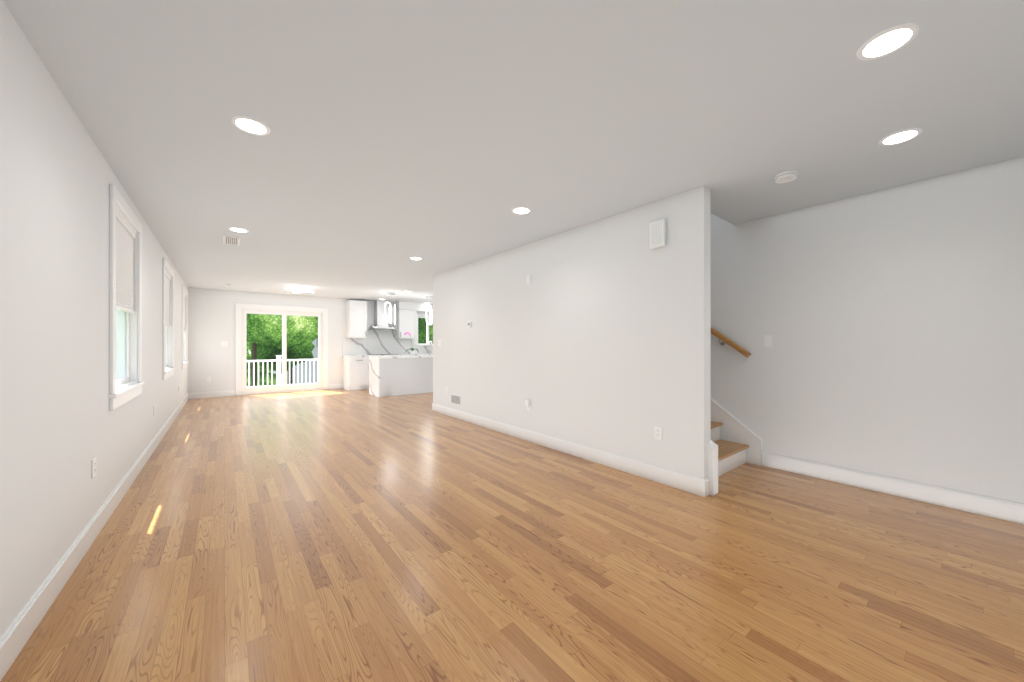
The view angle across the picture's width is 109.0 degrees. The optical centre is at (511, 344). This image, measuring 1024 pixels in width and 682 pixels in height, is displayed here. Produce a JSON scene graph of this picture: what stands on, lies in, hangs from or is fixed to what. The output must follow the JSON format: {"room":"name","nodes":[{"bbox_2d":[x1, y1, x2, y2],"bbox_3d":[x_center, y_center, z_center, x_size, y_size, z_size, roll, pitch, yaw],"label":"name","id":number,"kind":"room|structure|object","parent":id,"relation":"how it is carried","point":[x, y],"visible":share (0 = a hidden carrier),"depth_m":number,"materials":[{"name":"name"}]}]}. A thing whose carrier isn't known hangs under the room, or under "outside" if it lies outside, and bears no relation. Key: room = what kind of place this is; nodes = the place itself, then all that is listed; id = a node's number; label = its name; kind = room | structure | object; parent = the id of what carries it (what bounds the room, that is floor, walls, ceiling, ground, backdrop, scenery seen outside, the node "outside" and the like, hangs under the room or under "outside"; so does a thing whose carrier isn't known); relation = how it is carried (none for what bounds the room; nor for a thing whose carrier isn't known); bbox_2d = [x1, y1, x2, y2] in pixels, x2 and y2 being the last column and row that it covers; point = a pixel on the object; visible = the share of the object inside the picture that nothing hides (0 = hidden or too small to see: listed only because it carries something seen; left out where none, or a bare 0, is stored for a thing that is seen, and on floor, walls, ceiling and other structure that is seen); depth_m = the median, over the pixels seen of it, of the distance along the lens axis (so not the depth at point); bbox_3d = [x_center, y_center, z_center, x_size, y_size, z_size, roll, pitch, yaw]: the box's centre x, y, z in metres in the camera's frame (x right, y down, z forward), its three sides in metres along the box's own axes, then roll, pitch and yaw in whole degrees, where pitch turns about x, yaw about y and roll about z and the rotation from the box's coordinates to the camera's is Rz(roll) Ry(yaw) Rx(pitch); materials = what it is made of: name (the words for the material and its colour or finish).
{"room":"empty living room","nodes":[
{"label":"empty living room","id":0,"kind":"room"},
{"bbox_2d":[0,0,187,637],"bbox_3d":[-3.747,-0.155,3.605,0.150,2.710,11.500,0,0,-38],"label":"wall","id":1,"kind":"structure","parent":0,"point":[62,426],"depth_m":1.75,"materials":[{"name":"white paint"}]},
{"bbox_2d":[91,457,95,478],"bbox_3d":[-2.586,0.760,2.259,0.010,0.117,0.072,0,0,-38],"label":"electrical outlet","id":2,"kind":"object","parent":1,"relation":"attached to","point":[93,467],"visible":1,"depth_m":2.24,"materials":[{"name":"white plastic"}]},
{"bbox_2d":[0,393,188,681],"bbox_3d":[-3.682,1.133,3.656,0.016,0.135,11.200,0,0,-38],"label":"baseboard","id":3,"kind":"structure","parent":1,"relation":"attached to","point":[16,635],"depth_m":1.81,"materials":[{"name":"white paint"}]},
{"bbox_2d":[109,184,143,410],"bbox_3d":[-3.240,-0.335,2.973,0.206,1.600,1.160,0,0,-38],"label":"window","id":4,"kind":"structure","parent":1,"relation":"in","point":[126,303],"depth_m":3.13,"materials":[{"name":"white paint"}]},
{"bbox_2d":[162,258,174,379],"bbox_3d":[-4.965,-0.335,5.166,0.206,1.600,1.160,0,0,-38],"label":"window","id":5,"kind":"structure","parent":1,"relation":"in","point":[168,320],"depth_m":5.42,"materials":[{"name":"white paint"}]},
{"bbox_2d":[182,285,188,368],"bbox_3d":[-6.635,-0.335,7.288,0.206,1.600,1.160,0,0,-38],"label":"window","id":6,"kind":"structure","parent":1,"relation":"in","point":[184,327],"depth_m":7.66,"materials":[{"name":"white paint"}]},
{"bbox_2d":[188,288,432,393],"bbox_3d":[-4.745,-0.155,10.041,6.540,2.710,0.150,0,0,-38],"label":"wall","id":7,"kind":"structure","parent":0,"point":[211,319],"depth_m":8.46,"materials":[{"name":"white paint"}]},
{"bbox_2d":[221,341,226,345],"bbox_3d":[-6.652,-0.020,8.437,0.118,0.117,0.013,0,0,-38],"label":"light switch","id":8,"kind":"object","parent":7,"relation":"attached to","point":[223,343],"visible":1,"depth_m":8.43,"materials":[{"name":"white plastic"}]},
{"bbox_2d":[189,384,342,398],"bbox_3d":[-5.886,1.133,9.037,3.172,0.135,0.016,0,0,-38],"label":"baseboard","id":9,"kind":"structure","parent":7,"relation":"attached to","point":[196,395],"depth_m":8.36,"materials":[{"name":"white paint"}]},
{"bbox_2d":[235,303,327,395],"bbox_3d":[-5.709,0.114,9.171,1.976,2.173,0.024,0,0,-38],"label":"door frame","id":10,"kind":"structure","parent":7,"relation":"attached to","point":[238,306],"depth_m":8.75,"materials":[{"name":"white paint"}]},
{"bbox_2d":[240,308,323,395],"bbox_3d":[-5.763,0.156,9.240,1.806,2.088,0.146,0,0,-38],"label":"sliding door","id":11,"kind":"structure","parent":7,"relation":"in","point":[283,388],"depth_m":9.21,"materials":[{"name":"white paint"}]},
{"bbox_2d":[346,300,365,337],"bbox_3d":[-4.290,-0.695,10.080,0.445,1.010,0.346,0,0,-38],"label":"upper cabinet","id":12,"kind":"object","parent":7,"relation":"attached to","point":[356,319],"depth_m":9.94,"materials":[{"name":"white wood"}]},
{"bbox_2d":[367,300,397,330],"bbox_3d":[-3.699,-0.824,10.425,0.904,0.868,0.503,0,0,-38],"label":"range hood","id":13,"kind":"object","parent":7,"relation":"attached to","point":[380,312],"visible":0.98,"depth_m":10.39,"materials":[{"name":"silver metal"}]},
{"bbox_2d":[343,338,432,353],"bbox_3d":[-3.445,0.046,10.957,3.058,0.468,0.014,0,0,-38],"label":"backsplash","id":14,"kind":"structure","parent":7,"relation":"attached to","point":[350,345],"depth_m":10.66,"materials":[{"name":"white stone"}]},
{"bbox_2d":[395,309,415,338],"bbox_3d":[-3.186,-0.612,10.949,0.525,0.845,0.346,0,0,-38],"label":"upper cabinet","id":15,"kind":"object","parent":7,"relation":"attached to","point":[405,319],"depth_m":10.81,"materials":[{"name":"white wood"}]},
{"bbox_2d":[415,313,432,345],"bbox_3d":[-2.671,-0.470,11.641,0.960,1.000,0.200,0,0,-38],"label":"window","id":16,"kind":"structure","parent":7,"relation":"in","point":[427,333],"depth_m":11.50,"materials":[{"name":"white paint"}]},
{"bbox_2d":[395,302,432,311],"bbox_3d":[-2.764,-1.150,11.275,1.600,0.220,0.360,0,0,-38],"label":"soffit","id":17,"kind":"structure","parent":0,"point":[420,307],"depth_m":10.90,"materials":[{"name":"white paint"}]},
{"bbox_2d":[1,389,1023,681],"bbox_3d":[-1.236,1.260,5.581,6.540,0.120,11.500,0,0,-38],"label":"floor","id":18,"kind":"structure","parent":0,"point":[341,535],"depth_m":1.94,"materials":[{"name":"brown wood"}]},
{"bbox_2d":[343,358,368,389],"bbox_3d":[-4.240,0.760,9.948,0.540,0.880,0.616,0,0,-38],"label":"base cabinet","id":19,"kind":"object","parent":18,"relation":"on","point":[355,370],"depth_m":9.73,"materials":[{"name":"white wood"}]},
{"bbox_2d":[343,354,406,357],"bbox_3d":[-3.254,0.300,10.714,3.058,0.040,0.632,0,0,-38],"label":"countertop","id":20,"kind":"structure","parent":19,"relation":"on","point":[344,355],"depth_m":9.86,"materials":[{"name":"white stone"}]},
{"bbox_2d":[367,354,396,354],"bbox_3d":[-3.674,0.275,10.393,0.760,0.008,0.438,0,0,-38],"label":"cooktop","id":21,"kind":"object","parent":20,"relation":"in","point":[381,354],"visible":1,"depth_m":10.19,"materials":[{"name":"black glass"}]},
{"bbox_2d":[369,355,432,396],"bbox_3d":[-2.152,0.760,9.492,2.837,0.880,0.680,0,0,-38],"label":"kitchen island","id":22,"kind":"object","parent":18,"relation":"on","point":[397,375],"depth_m":8.73,"materials":[{"name":"wood"}]},
{"bbox_2d":[369,355,428,358],"bbox_3d":[-2.136,0.300,9.504,2.797,0.040,0.680,0,0,-38],"label":"countertop","id":23,"kind":"structure","parent":22,"relation":"on","point":[416,356],"depth_m":8.73,"materials":[{"name":"white stone"}]},
{"bbox_2d":[404,332,418,355],"bbox_3d":[-2.527,-0.021,9.197,0.440,0.601,0.316,0,0,-38],"label":"orchid","id":24,"kind":"object","parent":23,"relation":"on","point":[412,352],"visible":1,"depth_m":9.18,"materials":[{"name":"pink plant"}]},
{"bbox_2d":[711,421,748,475],"bbox_3d":[0.566,-0.180,5.163,1.079,2.760,4.579,0,0,-38],"label":"stairs","id":25,"kind":"structure","parent":18,"relation":"on","point":[731,455],"depth_m":3.59,"materials":[{"name":"white paint"}]},
{"bbox_2d":[2,0,1023,303],"bbox_3d":[-1.236,-1.385,5.581,6.540,0.250,11.500,0,0,-38],"label":"ceiling","id":26,"kind":"structure","parent":0,"point":[438,136],"depth_m":1.99,"materials":[{"name":"white paint"}]},
{"bbox_2d":[223,235,239,244],"bbox_3d":[-3.382,-1.254,4.401,0.160,0.012,0.400,0,0,-38],"label":"ceiling vent","id":27,"kind":"object","parent":26,"relation":"in","point":[231,240],"visible":0.98,"depth_m":4.38,"materials":[{"name":"white metal"}]},
{"bbox_2d":[228,227,248,232],"bbox_3d":[-2.998,-1.256,4.003,0.184,0.006,0.184,0,0,-38],"label":"recessed light","id":28,"kind":"object","parent":26,"relation":"in","point":[239,230],"visible":0.98,"depth_m":4.01,"materials":[{"name":"white paint"}]},
{"bbox_2d":[231,116,269,135],"bbox_3d":[-1.501,-1.256,2.102,0.184,0.006,0.184,0,0,-38],"label":"recessed light","id":29,"kind":"object","parent":26,"relation":"in","point":[250,125],"visible":1,"depth_m":2.09,"materials":[{"name":"white paint"}]},
{"bbox_2d":[285,286,313,292],"bbox_3d":[-4.609,-1.190,7.927,0.558,0.140,0.555,0,0,-38],"label":"ceiling light","id":30,"kind":"object","parent":26,"relation":"attached to","point":[299,290],"visible":1,"depth_m":7.86,"materials":[{"name":"silver metal"}]},
{"bbox_2d":[385,292,395,323],"bbox_3d":[-2.965,-0.881,8.890,0.285,0.759,0.260,0,0,-38],"label":"pendant light","id":31,"kind":"object","parent":26,"relation":"hanging from","point":[390,307],"visible":1,"depth_m":8.91,"materials":[{"name":"silver metal"}]},
{"bbox_2d":[410,257,421,259],"bbox_3d":[-1.402,-1.256,5.323,0.184,0.006,0.184,0,0,-38],"label":"recessed light","id":32,"kind":"object","parent":26,"relation":"in","point":[415,258],"visible":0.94,"depth_m":5.32,"materials":[{"name":"white paint"}]},
{"bbox_2d":[426,296,432,324],"bbox_3d":[-2.124,-0.881,9.552,0.285,0.759,0.260,0,0,-38],"label":"pendant light","id":33,"kind":"object","parent":26,"relation":"hanging from","point":[429,310],"visible":0.67,"depth_m":9.53,"materials":[{"name":"silver metal"}]},
{"bbox_2d":[512,207,530,214],"bbox_3d":[0.088,-1.256,3.429,0.184,0.006,0.184,0,0,-38],"label":"recessed light","id":34,"kind":"object","parent":26,"relation":"in","point":[521,210],"visible":1,"depth_m":3.42,"materials":[{"name":"white paint"}]},
{"bbox_2d":[774,170,797,183],"bbox_3d":[2.032,-1.238,2.706,0.144,0.044,0.144,0,0,-38],"label":"smoke detector","id":35,"kind":"object","parent":26,"relation":"attached to","point":[785,176],"visible":1,"depth_m":2.67,"materials":[{"name":"white plastic"}]},
{"bbox_2d":[856,24,919,59],"bbox_3d":[1.563,-1.256,1.523,0.184,0.006,0.184,0,0,-38],"label":"recessed light","id":36,"kind":"object","parent":26,"relation":"in","point":[888,42],"visible":1,"depth_m":1.52,"materials":[{"name":"white paint"}]},
{"bbox_2d":[879,128,922,145],"bbox_3d":[2.354,-1.256,2.215,0.184,0.006,0.184,0,0,-38],"label":"recessed light","id":37,"kind":"object","parent":26,"relation":"in","point":[903,136],"visible":1,"depth_m":2.21,"materials":[{"name":"white paint"}]},
{"bbox_2d":[432,186,710,496],"bbox_3d":[0.080,-0.655,4.797,0.131,3.710,4.812,0,0,-38],"label":"wall","id":38,"kind":"structure","parent":0,"point":[596,335],"depth_m":3.71,"materials":[{"name":"white paint"}]},
{"bbox_2d":[451,394,460,405],"bbox_3d":[-0.922,0.900,5.981,0.012,0.170,0.330,0,0,-38],"label":"air vent","id":39,"kind":"object","parent":38,"relation":"in","point":[455,399],"visible":1,"depth_m":5.96,"materials":[{"name":"white metal"}]},
{"bbox_2d":[527,275,530,284],"bbox_3d":[0.207,-0.810,4.545,0.013,0.117,0.072,0,0,-38],"label":"light switch","id":40,"kind":"object","parent":38,"relation":"attached to","point":[528,279],"visible":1,"depth_m":4.54,"materials":[{"name":"white plastic"}]},
{"bbox_2d":[650,219,665,248],"bbox_3d":[1.266,-0.960,3.172,0.047,0.230,0.140,0,0,-38],"label":"door chime","id":41,"kind":"object","parent":38,"relation":"attached to","point":[658,234],"visible":0.98,"depth_m":3.15,"materials":[{"name":"white plastic"}]},
{"bbox_2d":[654,426,661,439],"bbox_3d":[1.277,0.770,3.188,0.010,0.117,0.072,0,0,-38],"label":"electrical outlet","id":42,"kind":"object","parent":38,"relation":"attached to","point":[658,432],"visible":1,"depth_m":3.18,"materials":[{"name":"white plastic"}]},
{"bbox_2d":[707,440,717,495],"bbox_3d":[1.602,0.983,2.953,0.090,0.435,0.090,0,0,-38],"label":"trim","id":43,"kind":"structure","parent":38,"relation":"attached to","point":[712,461],"depth_m":2.91,"materials":[{"name":"white paint"}]},
{"bbox_2d":[711,156,1023,503],"bbox_3d":[1.643,-0.655,4.824,0.150,3.710,6.450,0,0,-38],"label":"wall","id":44,"kind":"structure","parent":0,"point":[891,320],"depth_m":2.94,"materials":[{"name":"white paint"}]},
{"bbox_2d":[711,327,750,356],"bbox_3d":[1.248,-1.253,5.120,0.104,2.755,3.723,0,0,-38],"label":"handrail","id":45,"kind":"object","parent":44,"relation":"attached to","point":[732,344],"visible":0.27,"depth_m":3.77,"materials":[{"name":"brown wood"}]},
{"bbox_2d":[711,398,761,465],"bbox_3d":[1.353,-0.265,5.050,0.028,2.930,3.636,0,0,-38],"label":"stair stringer","id":46,"kind":"object","parent":44,"relation":"attached to","point":[733,429],"depth_m":3.79,"materials":[{"name":"white paint"}]},
{"bbox_2d":[764,335,772,346],"bbox_3d":[2.516,-0.034,3.583,0.013,0.117,0.072,0,0,-38],"label":"light switch","id":47,"kind":"object","parent":44,"relation":"attached to","point":[768,340],"visible":1,"depth_m":3.58,"materials":[{"name":"white plastic"}]},
{"bbox_2d":[762,452,1023,524],"bbox_3d":[3.027,1.133,2.932,0.016,0.135,1.764,0,0,-38],"label":"baseboard","id":48,"kind":"structure","parent":44,"relation":"attached to","point":[1005,510],"depth_m":2.86,"materials":[{"name":"white paint"}]},
{"label":"outside","id":49,"kind":"structure","parent":0,"visible":0},
{"bbox_2d":[247,341,270,372],"bbox_3d":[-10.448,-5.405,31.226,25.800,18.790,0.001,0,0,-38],"label":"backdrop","id":50,"kind":"structure","parent":49,"point":[248,354],"depth_m":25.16,"materials":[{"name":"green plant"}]},
{"bbox_2d":[247,355,317,387],"bbox_3d":[-6.442,0.980,10.531,4.330,1.300,2.680,0,0,-38],"label":"railing","id":51,"kind":"object","parent":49,"point":[278,367],"depth_m":11.41,"materials":[{"name":"white wood"}]},
{"bbox_3d":[-8.439,4.100,18.809,90.000,0.200,80.000,0,0,-38],"label":"ground","id":52,"kind":"structure","parent":49,"visible":0},
{"bbox_2d":[273,338,317,384],"bbox_3d":[-11.743,-1.400,25.434,8.200,10.800,4.900,0,0,-38],"label":"house","id":53,"kind":"structure","parent":52,"relation":"on","point":[315,355],"depth_m":22.11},
{"bbox_2d":[247,314,432,385],"bbox_3d":[-4.931,-1.886,20.241,19.814,12.858,10.042,0,0,-38],"label":"trees","id":54,"kind":"object","parent":52,"relation":"on","point":[295,349],"depth_m":14.20,"materials":[{"name":"green plant"}]},
{"bbox_3d":[0.211,0.760,4.543,0.010,0.117,0.072,0,0,-38],"label":"electrical outlet","id":55,"kind":"object","parent":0,"visible":0},
{"bbox_2d":[525,400,529,405],"bbox_3d":[0.192,0.723,4.528,0.036,0.075,0.056,0,0,-38],"label":"outlet","id":56,"kind":"object","parent":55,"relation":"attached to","point":[527,402],"visible":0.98,"depth_m":4.51,"materials":[{"name":"white plastic"}]}
]}

